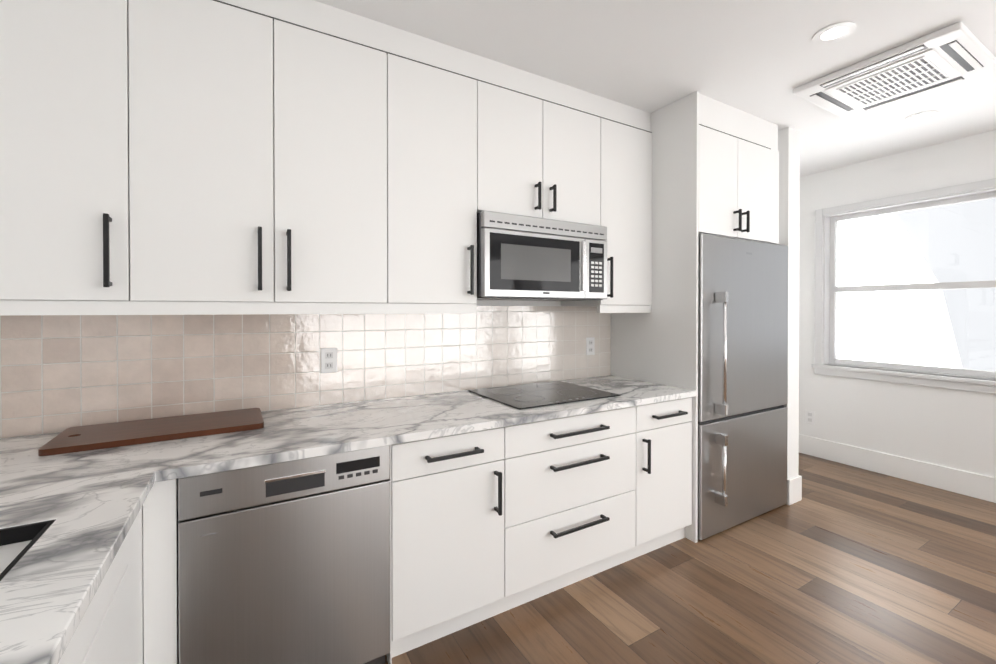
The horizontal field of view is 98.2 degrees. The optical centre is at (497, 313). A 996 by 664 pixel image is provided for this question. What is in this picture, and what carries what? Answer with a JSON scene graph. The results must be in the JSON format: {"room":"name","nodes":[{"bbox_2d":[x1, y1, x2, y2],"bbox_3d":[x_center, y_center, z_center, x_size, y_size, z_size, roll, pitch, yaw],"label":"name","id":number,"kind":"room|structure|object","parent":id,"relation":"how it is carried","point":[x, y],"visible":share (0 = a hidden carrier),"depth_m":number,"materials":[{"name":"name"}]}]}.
{"room":"kitchen","nodes":[
{"label":"kitchen","id":0,"kind":"room"},
{"bbox_2d":[0,300,608,438],"bbox_3d":[0.357,0.021,2.787,5.510,2.480,0.160,0,0,-30],"label":"wall","id":1,"kind":"structure","parent":0,"point":[512,303],"depth_m":2.53,"materials":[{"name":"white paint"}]},
{"bbox_2d":[0,0,135,307],"bbox_3d":[-1.453,-0.624,1.429,0.417,1.171,0.353,0,0,-30],"label":"upper cabinet","id":2,"kind":"object","parent":1,"relation":"attached to","point":[66,65],"depth_m":1.31,"materials":[{"name":"white wood"}]},
{"bbox_2d":[132,0,391,307],"bbox_3d":[-0.911,-0.626,1.744,0.836,1.171,0.353,0,0,-30],"label":"upper cabinet","id":3,"kind":"object","parent":1,"relation":"attached to","point":[208,206],"depth_m":1.57,"materials":[{"name":"white wood"}]},
{"bbox_2d":[321,348,336,372],"bbox_3d":[-0.787,0.220,2.011,0.072,0.116,0.006,0,0,-30],"label":"outlet","id":4,"kind":"object","parent":1,"relation":"attached to","point":[328,360],"visible":1,"depth_m":2.01,"materials":[{"name":"white plastic"}]},
{"bbox_2d":[392,27,479,307],"bbox_3d":[-0.368,-0.628,2.062,0.423,1.171,0.353,0,0,-30],"label":"upper cabinet","id":5,"kind":"object","parent":1,"relation":"attached to","point":[436,85],"depth_m":1.91,"materials":[{"name":"white wood"}]},
{"bbox_2d":[480,56,603,225],"bbox_3d":[0.149,-0.849,2.362,0.774,0.732,0.353,0,0,-30],"label":"upper cabinet","id":6,"kind":"object","parent":1,"relation":"attached to","point":[542,139],"depth_m":2.19,"materials":[{"name":"white wood"}]},
{"bbox_2d":[477,210,606,300],"bbox_3d":[0.172,-0.273,2.326,0.766,0.400,0.414,0,0,-30],"label":"microwave","id":7,"kind":"object","parent":6,"relation":"attached to","point":[523,258],"visible":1,"depth_m":2.12,"materials":[{"name":"silver metal"}]},
{"bbox_2d":[586,337,594,354],"bbox_3d":[0.605,0.216,2.823,0.072,0.116,0.006,0,0,-30],"label":"outlet","id":8,"kind":"object","parent":1,"relation":"attached to","point":[590,345],"visible":1,"depth_m":2.82,"materials":[{"name":"white plastic"}]},
{"bbox_2d":[556,98,655,307],"bbox_3d":[0.666,-0.632,2.664,0.421,1.171,0.353,0,0,-30],"label":"upper cabinet","id":9,"kind":"object","parent":1,"relation":"attached to","point":[629,132],"depth_m":2.52,"materials":[{"name":"white wood"}]},
{"bbox_2d":[656,91,775,255],"bbox_3d":[1.255,-0.834,2.834,0.735,0.770,0.651,0,0,-30],"label":"upper cabinet","id":10,"kind":"object","parent":1,"relation":"attached to","point":[716,160],"depth_m":2.50,"materials":[{"name":"white wood"}]},
{"bbox_2d":[776,124,778,155],"bbox_3d":[1.293,-1.132,2.861,0.830,0.173,0.639,0,0,-30],"label":"upper cabinet","id":11,"kind":"object","parent":1,"relation":"attached to","point":[777,152],"depth_m":2.79,"materials":[{"name":"white wood"}]},
{"bbox_2d":[315,0,995,176],"bbox_3d":[1.740,-1.263,0.407,5.510,0.120,5.650,0,0,-30],"label":"ceiling","id":12,"kind":"structure","parent":0,"point":[762,59],"depth_m":1.98,"materials":[{"name":"white paint"}]},
{"bbox_2d":[812,21,855,43],"bbox_3d":[1.451,-1.210,1.866,0.150,0.004,0.150,0,0,-30],"label":"recessed light","id":13,"kind":"object","parent":12,"relation":"in","point":[832,32],"visible":1,"depth_m":1.86,"materials":[{"name":"white plastic"}]},
{"bbox_2d":[793,22,995,117],"bbox_3d":[2.014,-1.194,2.211,0.600,0.041,0.640,0,0,-30],"label":"air conditioner","id":14,"kind":"object","parent":12,"relation":"attached to","point":[953,53],"visible":1,"depth_m":2.12,"materials":[{"name":"white plastic"}]},
{"bbox_2d":[905,110,937,121],"bbox_3d":[2.612,-1.215,2.664,0.150,0.004,0.150,0,0,-30],"label":"recessed light","id":15,"kind":"object","parent":12,"relation":"in","point":[919,116],"visible":1,"depth_m":2.66,"materials":[{"name":"white plastic"}]},
{"bbox_2d":[384,453,995,663],"bbox_3d":[1.740,1.337,0.425,5.510,0.120,5.650,0,0,-30],"label":"floor","id":16,"kind":"structure","parent":0,"point":[839,563],"depth_m":1.93,"materials":[{"name":"brown wood"}]},
{"bbox_2d":[178,445,389,663],"bbox_3d":[-0.795,0.866,1.635,0.605,0.807,0.619,0,0,-30],"label":"dishwasher","id":17,"kind":"object","parent":16,"relation":"on","point":[287,562],"visible":0.88,"depth_m":1.36,"materials":[{"name":"silver metal"}]},
{"bbox_2d":[0,376,697,663],"bbox_3d":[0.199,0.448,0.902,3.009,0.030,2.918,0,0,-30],"label":"kitchen cabinet","id":18,"kind":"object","parent":16,"relation":"on","point":[496,508],"depth_m":1.63,"materials":[{"name":"white wood"}]},
{"bbox_2d":[0,516,59,579],"bbox_3d":[-0.911,0.561,0.474,0.403,0.248,0.774,0,0,-30],"label":"sink","id":19,"kind":"object","parent":18,"relation":"in","point":[15,539],"depth_m":0.87,"materials":[{"name":"silver metal"}]},
{"bbox_2d":[38,408,263,455],"bbox_3d":[-1.202,0.418,1.573,0.607,0.020,0.315,0,0,-30],"label":"cutting board","id":20,"kind":"object","parent":18,"relation":"on","point":[92,437],"visible":1,"depth_m":1.51,"materials":[{"name":"brown wood"}]},
{"bbox_2d":[468,381,619,409],"bbox_3d":[0.233,0.420,2.278,0.620,0.006,0.510,0,0,-30],"label":"cooktop","id":21,"kind":"object","parent":18,"relation":"in","point":[527,396],"visible":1,"depth_m":2.22,"materials":[{"name":"black glass"}]},
{"bbox_2d":[698,234,787,539],"bbox_3d":[1.361,0.410,2.846,0.907,1.701,0.713,0,0,-30],"label":"refrigerator","id":22,"kind":"object","parent":16,"relation":"on","point":[742,371],"visible":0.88,"depth_m":2.56,"materials":[{"name":"silver metal"}]},
{"bbox_2d":[778,127,799,504],"bbox_3d":[1.799,0.019,3.154,0.146,2.480,0.659,0,0,-30],"label":"wall","id":23,"kind":"structure","parent":0,"point":[789,182],"depth_m":2.86,"materials":[{"name":"white paint"}]},
{"bbox_2d":[787,475,801,502],"bbox_3d":[1.871,1.176,3.183,0.036,0.165,0.654,0,0,-30],"label":"baseboard","id":24,"kind":"structure","parent":23,"relation":"attached to","point":[794,485],"depth_m":2.86,"materials":[{"name":"white wood"}]},
{"bbox_2d":[799,130,995,477],"bbox_3d":[4.051,0.028,1.764,0.160,2.480,5.330,0,0,-30],"label":"wall","id":25,"kind":"structure","parent":0,"point":[952,428],"depth_m":3.32,"materials":[{"name":"white paint"}]},
{"bbox_2d":[805,410,814,423],"bbox_3d":[2.760,0.919,3.818,0.006,0.116,0.072,0,0,-30],"label":"outlet","id":26,"kind":"object","parent":25,"relation":"attached to","point":[809,417],"visible":1,"depth_m":3.82,"materials":[{"name":"white plastic"}]},
{"bbox_2d":[799,434,995,502],"bbox_3d":[3.974,1.186,1.726,0.018,0.165,5.330,0,0,-30],"label":"baseboard","id":27,"kind":"structure","parent":25,"relation":"attached to","point":[975,485],"depth_m":3.26,"materials":[{"name":"white wood"}]},
{"bbox_2d":[811,178,995,393],"bbox_3d":[3.321,-0.180,2.980,0.195,1.430,1.960,0,0,-30],"label":"window","id":28,"kind":"structure","parent":25,"relation":"attached to","point":[827,289],"depth_m":3.39,"materials":[{"name":"white"}]},
{"label":"outside","id":29,"kind":"structure","parent":0,"visible":0},
{"bbox_2d":[837,198,995,370],"bbox_3d":[4.454,-0.749,3.191,0.001,8.015,13.000,0,0,-30],"label":"window pane","id":30,"kind":"structure","parent":29,"point":[945,275],"depth_m":4.04,"materials":[{"name":"glass"}]}
]}

